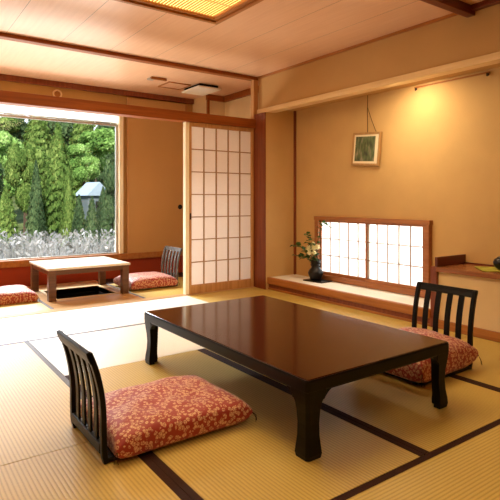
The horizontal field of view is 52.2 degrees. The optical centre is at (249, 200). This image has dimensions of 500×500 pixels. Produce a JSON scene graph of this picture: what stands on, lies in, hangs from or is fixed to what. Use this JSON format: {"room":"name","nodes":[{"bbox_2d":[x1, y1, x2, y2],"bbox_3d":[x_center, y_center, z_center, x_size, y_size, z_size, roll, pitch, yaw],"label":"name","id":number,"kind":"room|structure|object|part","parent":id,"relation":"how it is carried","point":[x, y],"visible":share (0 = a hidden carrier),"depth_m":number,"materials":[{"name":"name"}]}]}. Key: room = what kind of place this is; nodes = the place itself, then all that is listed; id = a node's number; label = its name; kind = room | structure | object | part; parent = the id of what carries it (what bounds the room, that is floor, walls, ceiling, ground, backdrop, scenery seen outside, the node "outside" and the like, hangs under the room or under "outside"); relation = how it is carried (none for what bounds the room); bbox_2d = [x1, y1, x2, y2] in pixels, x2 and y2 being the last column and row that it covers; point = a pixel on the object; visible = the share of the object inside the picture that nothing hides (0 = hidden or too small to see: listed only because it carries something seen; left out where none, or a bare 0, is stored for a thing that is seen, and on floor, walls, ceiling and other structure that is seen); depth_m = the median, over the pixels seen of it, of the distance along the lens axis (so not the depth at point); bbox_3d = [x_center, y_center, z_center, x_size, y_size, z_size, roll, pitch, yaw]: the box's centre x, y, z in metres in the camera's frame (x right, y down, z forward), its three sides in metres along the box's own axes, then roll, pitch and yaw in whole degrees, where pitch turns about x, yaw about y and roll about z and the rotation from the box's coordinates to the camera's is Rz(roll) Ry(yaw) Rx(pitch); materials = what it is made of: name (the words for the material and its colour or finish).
{"room":"traditional dwelling","nodes":[
{"label":"traditional dwelling","id":0,"kind":"room"},
{"bbox_2d":[0,255,182,285],"bbox_3d":[-3.170,0.958,5.971,5.640,0.305,0.105,0,0,-36],"label":"wall","id":1,"kind":"structure","parent":0,"point":[15,275],"depth_m":6.62,"materials":[{"name":"brown wood"}]},
{"bbox_2d":[0,74,193,267],"bbox_3d":[-3.160,-0.220,5.957,5.640,2.540,0.180,0,0,-36],"label":"wall window","id":2,"kind":"structure","parent":1,"relation":"in","point":[4,85],"depth_m":6.86,"materials":[{"name":"paint"}]},
{"bbox_2d":[52,89,61,96],"bbox_3d":[-2.429,-1.335,6.432,0.116,0.116,0.024,0,0,-36],"label":"wall vent","id":3,"kind":"object","parent":2,"relation":"attached to","point":[57,93],"visible":0.84,"depth_m":6.43,"materials":[{"name":"brown wood"}]},
{"bbox_2d":[54,91,60,96],"bbox_3d":[-2.427,-1.335,6.428,0.076,0.076,0.008,0,0,-36],"label":"grille","id":4,"kind":"object","parent":3,"relation":"attached to","point":[56,93],"depth_m":6.43,"materials":[{"name":"brown wood"}]},
{"bbox_2d":[0,104,117,123],"bbox_3d":[-3.379,-1.117,5.800,3.900,0.162,0.014,0,0,-36],"label":"roller blind","id":5,"kind":"object","parent":2,"relation":"attached to","point":[5,109],"visible":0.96,"depth_m":6.47,"materials":[{"name":"fabric"}]},
{"bbox_2d":[0,114,117,259],"bbox_3d":[-3.387,-0.155,5.811,3.900,1.750,0.030,0,0,-36],"label":"window","id":6,"kind":"structure","parent":2,"relation":"attached to","point":[1,115],"depth_m":6.86,"materials":[{"name":"metal"}]},
{"bbox_2d":[127,97,186,252],"bbox_3d":[-1.302,-0.336,7.202,0.910,2.120,0.043,0,0,-36],"label":"wall","id":7,"kind":"structure","parent":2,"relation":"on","point":[154,147],"depth_m":7.15,"materials":[{"name":"beige paint"}]},
{"bbox_2d":[193,96,224,115],"bbox_3d":[-0.606,-0.220,7.545,0.360,2.540,0.550,0,0,-36],"label":"wall","id":8,"kind":"structure","parent":0,"point":[199,106],"depth_m":7.34,"materials":[{"name":"beige paint"}]},
{"bbox_2d":[206,100,209,113],"bbox_3d":[-0.591,-1.030,7.195,0.035,0.920,0.035,0,0,-36],"label":"trim","id":9,"kind":"structure","parent":8,"relation":"attached to","point":[207,101],"depth_m":7.18,"materials":[{"name":"brown wood"}]},
{"bbox_2d":[225,95,250,118],"bbox_3d":[0.002,-0.220,6.941,0.080,2.540,1.140,0,0,-36],"label":"wall","id":10,"kind":"structure","parent":0,"point":[241,107],"depth_m":7.08,"materials":[{"name":"beige paint"}]},
{"bbox_2d":[206,94,223,101],"bbox_3d":[-0.481,-1.450,7.268,0.320,0.080,0.045,0,0,-36],"label":"trim","id":11,"kind":"structure","parent":10,"relation":"attached to","point":[210,97],"depth_m":7.24,"materials":[{"name":"brown wood"}]},
{"bbox_2d":[224,88,250,101],"bbox_3d":[-0.036,-1.450,6.886,0.045,0.080,1.095,0,0,-36],"label":"trim","id":12,"kind":"structure","parent":10,"relation":"attached to","point":[247,92],"depth_m":7.04,"materials":[{"name":"brown wood"}]},
{"bbox_2d":[0,0,483,98],"bbox_3d":[-0.604,-1.530,2.677,6.150,0.080,8.450,0,0,-36],"label":"ceiling","id":13,"kind":"structure","parent":0,"point":[269,36],"depth_m":4.65,"materials":[{"name":"beige wood"}]},
{"bbox_2d":[147,76,166,80],"bbox_3d":[-1.142,-1.475,6.253,0.200,0.030,0.140,0,0,-36],"label":"ceiling sensor","id":14,"kind":"object","parent":13,"relation":"attached to","point":[151,78],"visible":1,"depth_m":6.21,"materials":[{"name":"metal"}]},
{"bbox_2d":[158,81,190,89],"bbox_3d":[-0.981,-1.484,6.628,0.320,0.012,0.320,0,0,-36],"label":"ceiling hatch","id":15,"kind":"object","parent":13,"relation":"attached to","point":[171,85],"visible":1,"depth_m":6.61,"materials":[{"name":"brown wood"}]},
{"bbox_3d":[-0.981,-1.487,6.628,0.290,0.006,0.290,0,0,-36],"label":"panel","id":16,"kind":"part","parent":15,"relation":"part of","materials":[{"name":"beige wood"}]},
{"bbox_2d":[114,0,262,24],"bbox_3d":[-0.449,-1.468,3.051,1.640,0.045,1.675,0,0,-36],"label":"ceiling light","id":17,"kind":"object","parent":13,"relation":"attached to","point":[215,12],"visible":1,"depth_m":3.88,"materials":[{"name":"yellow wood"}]},
{"bbox_2d":[150,0,239,15],"bbox_3d":[-0.449,-1.483,3.051,1.500,0.006,1.535,0,0,-36],"label":"diffuser","id":18,"kind":"object","parent":17,"relation":"attached to","point":[192,7],"depth_m":3.87,"materials":[{"name":"yellow"}]},
{"bbox_2d":[181,83,220,95],"bbox_3d":[-0.646,-1.462,6.745,0.340,0.055,0.460,0,0,-36],"label":"ceiling vent","id":19,"kind":"object","parent":13,"relation":"in","point":[201,89],"visible":1,"depth_m":6.68,"materials":[{"name":"white paint"}]},
{"bbox_2d":[0,272,499,499],"bbox_3d":[-0.604,1.287,2.677,5.950,0.486,8.250,0,0,-36],"label":"floor","id":20,"kind":"structure","parent":0,"point":[383,436],"depth_m":2.35,"materials":[{"name":"beige wicker"}]},
{"bbox_2d":[0,285,39,304],"bbox_3d":[-2.590,0.978,5.320,0.633,0.140,0.603,0,0,-36],"label":"floor cushion","id":21,"kind":"object","parent":20,"relation":"on","point":[9,294],"visible":1,"depth_m":5.20,"materials":[{"name":"red fabric"}]},
{"bbox_2d":[29,256,129,301],"bbox_3d":[-1.947,0.877,5.814,0.890,0.344,0.830,0,0,-36],"label":"table","id":22,"kind":"object","parent":20,"relation":"on","point":[101,264],"visible":0.98,"depth_m":5.67,"materials":[{"name":"brown wood"}]},
{"bbox_3d":[-2.482,0.889,5.879,0.075,0.320,0.075,0,0,-36],"label":"leg","id":23,"kind":"part","parent":22,"relation":"part of","materials":[{"name":"brown wood"}]},
{"bbox_3d":[-2.054,0.889,5.286,0.075,0.320,0.075,0,0,-36],"label":"leg","id":24,"kind":"part","parent":22,"relation":"part of","materials":[{"name":"brown wood"}]},
{"bbox_3d":[-1.840,0.889,6.342,0.075,0.320,0.075,0,0,-36],"label":"leg","id":25,"kind":"part","parent":22,"relation":"part of","materials":[{"name":"brown wood"}]},
{"bbox_3d":[-1.413,0.889,5.749,0.075,0.320,0.075,0,0,-36],"label":"leg","id":26,"kind":"part","parent":22,"relation":"part of","materials":[{"name":"brown wood"}]},
{"bbox_2d":[56,330,119,464],"bbox_3d":[-0.519,0.822,2.325,0.592,0.459,0.425,0,0,-36],"label":"chair","id":27,"kind":"object","parent":20,"relation":"on","point":[76,355],"visible":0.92,"depth_m":2.14,"materials":[{"name":"black paint"}]},
{"bbox_3d":[-0.836,0.824,2.342,0.089,0.455,0.028,0,0,-36],"label":"post","id":28,"kind":"part","parent":27,"relation":"part of","materials":[{"name":"black paint"}]},
{"bbox_3d":[-0.746,0.618,2.162,0.032,0.052,0.425,0,0,-36],"label":"rail","id":29,"kind":"part","parent":27,"relation":"part of","materials":[{"name":"black paint"}]},
{"bbox_3d":[-0.700,0.995,2.195,0.024,0.040,0.369,0,0,-36],"label":"rail","id":30,"kind":"part","parent":27,"relation":"part of","materials":[{"name":"black paint"}]},
{"bbox_3d":[-0.604,0.824,2.020,0.089,0.455,0.028,0,0,-36],"label":"post","id":31,"kind":"part","parent":27,"relation":"part of","materials":[{"name":"black paint"}]},
{"bbox_2d":[111,271,179,290],"bbox_3d":[-1.276,0.964,6.217,0.633,0.133,0.603,0,0,-36],"label":"floor cushion","id":32,"kind":"object","parent":20,"relation":"on","point":[140,280],"visible":0.88,"depth_m":6.04,"materials":[{"name":"red fabric"}]},
{"bbox_2d":[138,246,182,289],"bbox_3d":[-1.196,0.822,6.287,0.592,0.459,0.440,0,0,-36],"label":"chair","id":33,"kind":"object","parent":20,"relation":"on","point":[167,248],"visible":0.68,"depth_m":6.39,"materials":[{"name":"grey wood"}]},
{"bbox_3d":[-1.117,0.824,6.599,0.089,0.455,0.028,0,0,-36],"label":"post","id":34,"kind":"part","parent":33,"relation":"part of","materials":[{"name":"grey wood"}]},
{"bbox_3d":[-0.970,0.618,6.451,0.032,0.052,0.440,0,0,-36],"label":"rail","id":35,"kind":"part","parent":33,"relation":"part of","materials":[{"name":"grey wood"}]},
{"bbox_3d":[-0.876,0.824,6.264,0.089,0.455,0.028,0,0,-36],"label":"post","id":36,"kind":"part","parent":33,"relation":"part of","materials":[{"name":"grey wood"}]},
{"bbox_2d":[81,375,256,464],"bbox_3d":[-0.408,0.968,2.405,0.693,0.124,0.573,0,0,-36],"label":"floor cushion","id":37,"kind":"object","parent":20,"relation":"on","point":[142,418],"visible":0.82,"depth_m":2.27,"materials":[{"name":"red fabric"}]},
{"bbox_2d":[144,295,448,461],"bbox_3d":[0.165,0.885,2.949,0.973,0.330,1.568,0,0,-36],"label":"table","id":38,"kind":"object","parent":20,"relation":"on","point":[310,351],"visible":1,"depth_m":2.57,"materials":[{"name":"brown wood"}]},
{"bbox_3d":[-0.569,0.909,3.282,0.170,0.282,0.170,0,0,-36],"label":"leg","id":39,"kind":"part","parent":38,"relation":"part of","materials":[{"name":"black paint"}]},
{"bbox_3d":[0.248,0.909,2.148,0.170,0.282,0.170,0,0,-36],"label":"leg","id":40,"kind":"part","parent":38,"relation":"part of","materials":[{"name":"black paint"}]},
{"bbox_3d":[0.899,0.909,2.617,0.170,0.282,0.170,0,0,-36],"label":"leg","id":41,"kind":"part","parent":38,"relation":"part of","materials":[{"name":"black paint"}]},
{"bbox_2d":[267,274,430,326],"bbox_3d":[1.018,0.979,5.245,0.435,0.143,2.200,0,0,-36],"label":"platform","id":42,"kind":"object","parent":20,"relation":"on","point":[380,302],"visible":0.94,"depth_m":5.02,"materials":[{"name":"white paint"}]},
{"bbox_2d":[303,278,331,282],"bbox_3d":[0.757,0.903,5.723,0.180,0.012,0.280,0,0,-42],"label":"board","id":43,"kind":"object","parent":42,"relation":"on","point":[309,279],"visible":0.8,"depth_m":5.69,"materials":[{"name":"black paint"}]},
{"bbox_2d":[308,259,322,280],"bbox_3d":[0.738,0.783,5.740,0.172,0.227,0.172,0,0,-36],"label":"flower vase","id":44,"kind":"object","parent":43,"relation":"on","point":[315,272],"visible":0.98,"depth_m":5.69,"materials":[{"name":"black ceramic"}]},
{"bbox_2d":[293,252,310,260],"bbox_3d":[0.609,0.667,5.838,0.101,0.124,0.325,0,0,-36],"label":"leafy branch","id":45,"kind":"object","parent":44,"relation":"in","point":[300,254],"visible":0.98,"depth_m":5.84,"materials":[{"name":"green plant"}]},
{"bbox_2d":[290,242,315,259],"bbox_3d":[0.621,0.606,5.865,0.094,0.244,0.430,0,0,-36],"label":"leafy branch","id":46,"kind":"object","parent":44,"relation":"in","point":[298,244],"visible":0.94,"depth_m":5.89,"materials":[{"name":"green plant"}]},
{"bbox_2d":[304,231,315,257],"bbox_3d":[0.692,0.541,5.779,0.078,0.372,0.238,0,0,-36],"label":"leafy branch","id":47,"kind":"object","parent":44,"relation":"in","point":[307,232],"visible":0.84,"depth_m":5.79,"materials":[{"name":"green plant"}]},
{"bbox_2d":[303,242,318,259],"bbox_3d":[0.703,0.598,5.737,0.109,0.258,0.206,0,0,-36],"label":"leafy branch","id":48,"kind":"object","parent":44,"relation":"in","point":[317,254],"visible":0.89,"depth_m":5.72,"materials":[{"name":"green plant"}]},
{"bbox_2d":[315,244,319,260],"bbox_3d":[0.738,0.612,5.671,0.086,0.250,0.116,0,0,-36],"label":"flower","id":49,"kind":"object","parent":44,"relation":"in","point":[317,246],"visible":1,"depth_m":5.65,"materials":[{"name":"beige plant"}]},
{"bbox_2d":[314,220,332,253],"bbox_3d":[0.809,0.475,5.660,0.065,0.503,0.313,0,0,-38],"label":"leafy branch","id":50,"kind":"object","parent":44,"relation":"in","point":[323,221],"visible":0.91,"depth_m":5.68,"materials":[{"name":"green plant"}]},
{"bbox_2d":[383,281,477,384],"bbox_3d":[1.071,0.810,3.219,0.592,0.484,0.440,0,0,-36],"label":"chair","id":51,"kind":"object","parent":20,"relation":"on","point":[450,291],"visible":0.55,"depth_m":3.32,"materials":[{"name":"black paint"}]},
{"bbox_3d":[1.151,0.812,3.530,0.089,0.480,0.028,0,0,-36],"label":"post","id":52,"kind":"part","parent":51,"relation":"part of","materials":[{"name":"black paint"}]},
{"bbox_2d":[386,327,481,386],"bbox_3d":[1.025,0.936,3.204,0.633,0.180,0.573,0,0,-38],"label":"floor cushion","id":53,"kind":"object","parent":51,"relation":"on","point":[461,354],"visible":0.41,"depth_m":3.05,"materials":[{"name":"red fabric"}]},
{"bbox_3d":[1.298,0.593,3.382,0.032,0.052,0.440,0,0,-36],"label":"rail","id":54,"kind":"part","parent":51,"relation":"part of","materials":[{"name":"black paint"}]},
{"bbox_3d":[1.392,0.812,3.196,0.089,0.480,0.028,0,0,-36],"label":"post","id":55,"kind":"part","parent":51,"relation":"part of","materials":[{"name":"black paint"}]},
{"bbox_2d":[266,110,293,288],"bbox_3d":[0.344,-0.021,6.168,0.452,2.141,0.095,0,0,-36],"label":"wall","id":56,"kind":"structure","parent":0,"point":[279,125],"depth_m":6.11,"materials":[{"name":"beige paint"}]},
{"bbox_2d":[0,287,252,318],"bbox_3d":[-2.208,1.050,4.585,5.580,0.008,0.116,0,0,-36],"label":"trim","id":57,"kind":"structure","parent":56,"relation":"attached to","point":[175,295],"depth_m":5.06,"materials":[{"name":"brown wood"}]},
{"bbox_2d":[183,122,253,294],"bbox_3d":[-0.349,0.091,5.918,0.925,1.910,0.071,0,0,-36],"label":"screen","id":58,"kind":"object","parent":57,"relation":"on","point":[218,160],"visible":1,"depth_m":5.88,"materials":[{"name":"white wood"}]},
{"bbox_2d":[254,112,265,288],"bbox_3d":[0.127,0.009,6.105,0.055,2.082,0.243,0,0,-36],"label":"trim","id":59,"kind":"structure","parent":56,"relation":"attached to","point":[260,130],"depth_m":6.06,"materials":[{"name":"brown wood"}]},
{"bbox_2d":[294,111,295,274],"bbox_3d":[0.550,-0.090,6.246,0.027,2.001,0.020,0,0,-36],"label":"trim","id":60,"kind":"structure","parent":56,"relation":"attached to","point":[294,111],"depth_m":6.23,"materials":[{"name":"brown wood"}]},
{"bbox_2d":[258,4,499,109],"bbox_3d":[2.052,-1.290,3.550,0.080,0.400,6.560,0,0,-36],"label":"wall","id":61,"kind":"structure","parent":0,"point":[457,38],"depth_m":4.56,"materials":[{"name":"paint"}]},
{"bbox_2d":[0,32,257,80],"bbox_3d":[-2.188,-1.471,4.592,5.620,0.038,0.090,0,0,-36],"label":"trim","id":62,"kind":"structure","parent":61,"relation":"attached to","point":[6,36],"depth_m":5.17,"materials":[{"name":"brown wood"}]},
{"bbox_2d":[257,13,457,78],"bbox_3d":[0.887,-1.478,5.084,0.015,0.025,2.710,0,0,-36],"label":"trim","id":63,"kind":"structure","parent":61,"relation":"attached to","point":[451,14],"depth_m":4.79,"materials":[{"name":"brown wood"}]},
{"bbox_2d":[257,52,499,113],"bbox_3d":[2.046,-1.063,3.545,0.115,0.056,6.560,0,0,-36],"label":"trim","id":64,"kind":"structure","parent":61,"relation":"attached to","point":[493,58],"depth_m":4.53,"materials":[{"name":"brown wood"}]},
{"bbox_2d":[420,0,474,17],"bbox_3d":[1.451,-1.455,3.764,0.715,0.070,0.070,0,0,-36],"label":"beam","id":65,"kind":"structure","parent":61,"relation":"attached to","point":[458,7],"depth_m":3.79,"materials":[{"name":"red wood"}]},
{"bbox_2d":[471,0,499,10],"bbox_3d":[2.811,-1.470,2.377,0.060,0.040,3.770,0,0,-36],"label":"trim","id":66,"kind":"structure","parent":61,"relation":"attached to","point":[486,3],"depth_m":3.81,"materials":[{"name":"red wood"}]},
{"bbox_2d":[290,63,499,110],"bbox_3d":[2.307,-1.121,3.666,0.470,0.059,6.450,0,0,-36],"label":"ceiling","id":67,"kind":"structure","parent":0,"point":[498,64],"depth_m":4.86,"materials":[{"name":"paint"}]},
{"bbox_2d":[296,67,499,276],"bbox_3d":[2.421,0.009,3.748,0.088,2.201,6.450,0,0,-36],"label":"wall","id":68,"kind":"structure","parent":0,"point":[440,158],"depth_m":4.84,"materials":[{"name":"beige paint"}]},
{"bbox_2d":[351,95,381,165],"bbox_3d":[1.211,-0.716,5.320,0.042,0.740,0.408,0,0,-34],"label":"framed picture","id":69,"kind":"object","parent":68,"relation":"attached to","point":[366,146],"visible":1,"depth_m":5.30,"materials":[{"name":"brown wood"}]},
{"bbox_2d":[354,136,375,160],"bbox_3d":[1.198,-0.534,5.327,0.002,0.258,0.275,2,3,-34],"label":"print","id":70,"kind":"object","parent":69,"relation":"attached to","point":[364,146],"depth_m":5.32},
{"bbox_3d":[1.211,-0.532,5.320,0.030,0.345,0.385,2,3,-34],"label":"frame","id":71,"kind":"part","parent":69,"relation":"part of","materials":[{"name":"brown wood"}]},
{"bbox_3d":[1.251,-0.890,5.261,0.021,0.392,0.126,0,0,-32],"label":"hanging cord","id":72,"kind":"part","parent":69,"relation":"part of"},
{"bbox_2d":[314,216,432,297],"bbox_3d":[1.218,0.546,5.313,0.070,0.718,1.545,0,0,-36],"label":"window","id":73,"kind":"structure","parent":68,"relation":"in","point":[390,255],"depth_m":5.19,"materials":[{"name":"white paper"}]},
{"bbox_3d":[1.034,0.540,5.586,0.020,0.620,0.745,0,0,-36],"label":"shoji sash","id":74,"kind":"part","parent":73,"relation":"part of","materials":[{"name":"white paper"}]},
{"bbox_3d":[1.418,0.540,5.019,0.020,0.620,0.725,0,0,-36],"label":"shoji sash","id":75,"kind":"part","parent":73,"relation":"part of","materials":[{"name":"white paper"}]},
{"bbox_2d":[414,71,489,90],"bbox_3d":[1.775,-1.053,4.546,0.026,0.038,0.740,0,0,-36],"label":"rail","id":76,"kind":"object","parent":68,"relation":"attached to","point":[488,72],"visible":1,"depth_m":4.51,"materials":[{"name":"brown wood"}]},
{"bbox_2d":[439,272,499,331],"bbox_3d":[2.785,0.819,2.562,0.085,0.462,4.100,0,0,-36],"label":"wall","id":77,"kind":"structure","parent":0,"point":[487,310],"depth_m":3.92,"materials":[{"name":"beige paint"}]},
{"bbox_2d":[430,266,441,326],"bbox_3d":[1.559,0.800,4.242,0.110,0.500,0.060,0,0,-36],"label":"trim","id":78,"kind":"structure","parent":77,"relation":"attached to","point":[434,276],"depth_m":4.22,"materials":[{"name":"brown wood"}]},
{"bbox_2d":[435,254,499,279],"bbox_3d":[2.890,0.528,2.653,0.432,0.115,4.125,0,0,-36],"label":"shelf","id":79,"kind":"object","parent":77,"relation":"on","point":[468,269],"visible":1,"depth_m":4.17,"materials":[{"name":"brown wood"}]},
{"bbox_2d":[436,264,499,279],"bbox_3d":[2.897,0.568,2.643,0.432,0.036,4.100,0,0,-36],"label":"countertop","id":80,"kind":"structure","parent":79,"relation":"on","point":[461,269],"depth_m":4.04,"materials":[{"name":"brown wood"}]},
{"bbox_2d":[474,266,499,271],"bbox_3d":[1.970,0.545,4.021,0.320,0.006,0.285,0,0,11],"label":"table cloth","id":81,"kind":"object","parent":79,"relation":"on","point":[489,269],"visible":0.91,"depth_m":4.01,"materials":[{"name":"yellow fabric"}]},
{"bbox_2d":[493,256,499,268],"bbox_3d":[1.969,0.481,3.989,0.126,0.117,0.126,0,0,-36],"label":"lidded pot","id":82,"kind":"object","parent":81,"relation":"on","point":[496,262],"visible":1,"depth_m":3.97,"materials":[{"name":"black ceramic"}]},
{"bbox_2d":[438,319,499,341],"bbox_3d":[2.740,1.015,2.530,0.025,0.070,4.100,0,0,-36],"label":"baseboard","id":83,"kind":"structure","parent":77,"relation":"attached to","point":[477,332],"depth_m":3.89,"materials":[{"name":"brown wood"}]},
{"bbox_3d":[-3.058,-0.190,0.908,0.100,2.600,8.250,0,0,-36],"label":"wall","id":84,"kind":"structure","parent":0,"visible":0},
{"bbox_2d":[0,90,255,128],"bbox_3d":[-2.217,-0.917,4.568,5.545,0.105,0.135,0,0,-36],"label":"trim","id":85,"kind":"structure","parent":84,"relation":"attached to","point":[11,98],"depth_m":5.12,"materials":[{"name":"brown wood"}]},
{"bbox_2d":[251,80,257,118],"bbox_3d":[0.053,-1.211,6.199,0.065,0.482,0.065,0,0,-36],"label":"trim","id":86,"kind":"structure","parent":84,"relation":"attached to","point":[254,83],"depth_m":6.17,"materials":[{"name":"brown wood"}]},
{"label":"outside","id":87,"kind":"structure","parent":0,"visible":0},
{"bbox_2d":[12,195,114,244],"bbox_3d":[-10.716,-1.091,31.969,60.000,7.903,50.000,0,0,-36],"label":"ground","id":88,"kind":"structure","parent":87,"point":[19,218],"depth_m":24.11,"materials":[{"name":"green plant"}]},
{"bbox_2d":[0,163,4,196],"bbox_3d":[-8.991,0.015,16.878,1.284,3.360,1.736,0,0,37],"label":"leafy tree","id":89,"kind":"object","parent":88,"relation":"on","point":[2,173],"visible":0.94,"depth_m":17.21,"materials":[{"name":"green plant"}]},
{"bbox_2d":[0,117,20,133],"bbox_3d":[-15.607,-2.921,30.222,4.052,4.324,2.543,0,0,-12],"label":"leafy tree","id":90,"kind":"object","parent":88,"relation":"on","point":[9,126],"visible":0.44,"depth_m":29.62,"materials":[{"name":"green plant"}]},
{"bbox_2d":[0,184,22,251],"bbox_3d":[-6.482,0.978,13.515,1.127,2.833,1.075,0,0,-21],"label":"conifer tree","id":91,"kind":"object","parent":88,"relation":"on","point":[8,222],"visible":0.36,"depth_m":13.38,"materials":[{"name":"green plant"}]},
{"bbox_2d":[4,114,26,142],"bbox_3d":[-14.329,-3.618,31.098,3.439,5.910,3.270,0,0,-4],"label":"leafy tree","id":92,"kind":"object","parent":88,"relation":"on","point":[18,134],"visible":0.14,"depth_m":30.53,"materials":[{"name":"green plant"}]},
{"bbox_2d":[0,130,31,198],"bbox_3d":[-10.419,-0.909,22.009,2.449,4.115,2.379,0,0,-20],"label":"leafy tree","id":93,"kind":"object","parent":88,"relation":"on","point":[6,138],"visible":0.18,"depth_m":21.31,"materials":[{"name":"green plant"}]},
{"bbox_2d":[4,142,46,235],"bbox_3d":[-8.406,-0.298,19.055,1.454,3.717,0.913,0,0,-40],"label":"leafy tree","id":94,"kind":"object","parent":88,"relation":"on","point":[20,164],"visible":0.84,"depth_m":18.84,"materials":[{"name":"green plant"}]},
{"bbox_2d":[24,160,47,249],"bbox_3d":[-6.485,0.483,15.485,0.807,3.442,0.765,0,0,-45],"label":"conifer tree","id":95,"kind":"object","parent":88,"relation":"on","point":[35,218],"visible":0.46,"depth_m":15.38,"materials":[{"name":"green plant"}]},
{"bbox_2d":[21,116,51,191],"bbox_3d":[-12.122,-3.005,29.019,2.824,5.651,2.694,0,0,-37],"label":"leafy tree","id":96,"kind":"object","parent":88,"relation":"on","point":[36,134],"visible":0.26,"depth_m":28.50,"materials":[{"name":"green plant"}]},
{"bbox_2d":[0,228,114,258],"bbox_3d":[-4.604,1.676,11.077,7.326,2.377,4.744,0,0,-1],"label":"reeds","id":97,"kind":"object","parent":88,"relation":"on","point":[30,249],"visible":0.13,"depth_m":9.83,"materials":[{"name":"white plant"}]},
{"bbox_2d":[40,122,75,246],"bbox_3d":[-6.350,-0.293,17.044,1.754,4.640,1.788,0,0,-19],"label":"conifer tree","id":98,"kind":"object","parent":88,"relation":"on","point":[57,164],"visible":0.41,"depth_m":16.67,"materials":[{"name":"green plant"}]},
{"bbox_2d":[46,117,73,145],"bbox_3d":[-12.475,-3.897,33.126,3.091,6.688,4.180,0,0,-1],"label":"leafy tree","id":99,"kind":"object","parent":88,"relation":"on","point":[66,127],"visible":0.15,"depth_m":31.45,"materials":[{"name":"green plant"}]},
{"bbox_2d":[58,166,73,244],"bbox_3d":[-5.439,0.647,15.192,0.656,3.417,0.687,0,0,15],"label":"conifer tree","id":100,"kind":"object","parent":88,"relation":"on","point":[67,212],"visible":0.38,"depth_m":15.10,"materials":[{"name":"green plant"}]},
{"bbox_2d":[69,194,86,249],"bbox_3d":[-4.878,1.119,14.513,0.811,2.614,0.856,0,0,39],"label":"conifer tree","id":101,"kind":"object","parent":88,"relation":"on","point":[78,222],"visible":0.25,"depth_m":14.38,"materials":[{"name":"green plant"}]},
{"bbox_2d":[67,120,95,193],"bbox_3d":[-9.796,-3.277,30.065,2.817,6.219,2.687,0,0,9],"label":"leafy tree","id":102,"kind":"object","parent":88,"relation":"on","point":[78,128],"visible":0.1,"depth_m":29.44,"materials":[{"name":"green plant"}]},
{"bbox_2d":[67,143,99,184],"bbox_3d":[-7.364,-0.592,22.505,1.521,3.773,1.477,0,0,-20],"label":"leafy tree","id":103,"kind":"object","parent":88,"relation":"on","point":[85,166],"visible":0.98,"depth_m":22.09,"materials":[{"name":"green plant"}]},
{"bbox_2d":[76,182,105,220],"bbox_3d":[-6.154,0.662,19.999,1.000,2.723,1.100,0,0,43],"label":"house","id":104,"kind":"structure","parent":88,"relation":"on","point":[89,189],"depth_m":19.61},
{"bbox_2d":[81,196,101,246],"bbox_3d":[-4.390,1.172,14.179,0.838,2.601,0.794,0,0,-17],"label":"conifer tree","id":105,"kind":"object","parent":88,"relation":"on","point":[91,224],"visible":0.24,"depth_m":14.10,"materials":[{"name":"green plant"}]},
{"bbox_2d":[77,127,114,181],"bbox_3d":[-7.347,-1.163,23.839,3.241,4.329,2.035,0,0,41],"label":"leafy tree","id":106,"kind":"object","parent":88,"relation":"on","point":[100,142],"visible":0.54,"depth_m":23.03,"materials":[{"name":"green plant"}]},
{"bbox_2d":[88,122,114,187],"bbox_3d":[-7.972,-2.547,28.033,2.083,5.460,2.083,0,0,-18],"label":"leafy tree","id":107,"kind":"object","parent":88,"relation":"on","point":[110,158],"visible":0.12,"depth_m":27.63,"materials":[{"name":"green plant"}]},
{"bbox_2d":[96,186,114,250],"bbox_3d":[-4.332,1.016,15.024,0.936,2.864,0.890,0,0,-33],"label":"conifer tree","id":108,"kind":"object","parent":88,"relation":"on","point":[103,214],"visible":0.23,"depth_m":14.90,"materials":[{"name":"green plant"}]},
{"bbox_2d":[102,163,114,232],"bbox_3d":[-5.045,0.315,18.990,0.861,3.605,1.164,0,0,-17],"label":"leafy tree","id":109,"kind":"object","parent":88,"relation":"on","point":[108,173],"visible":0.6,"depth_m":18.58,"materials":[{"name":"green plant"}]}
]}

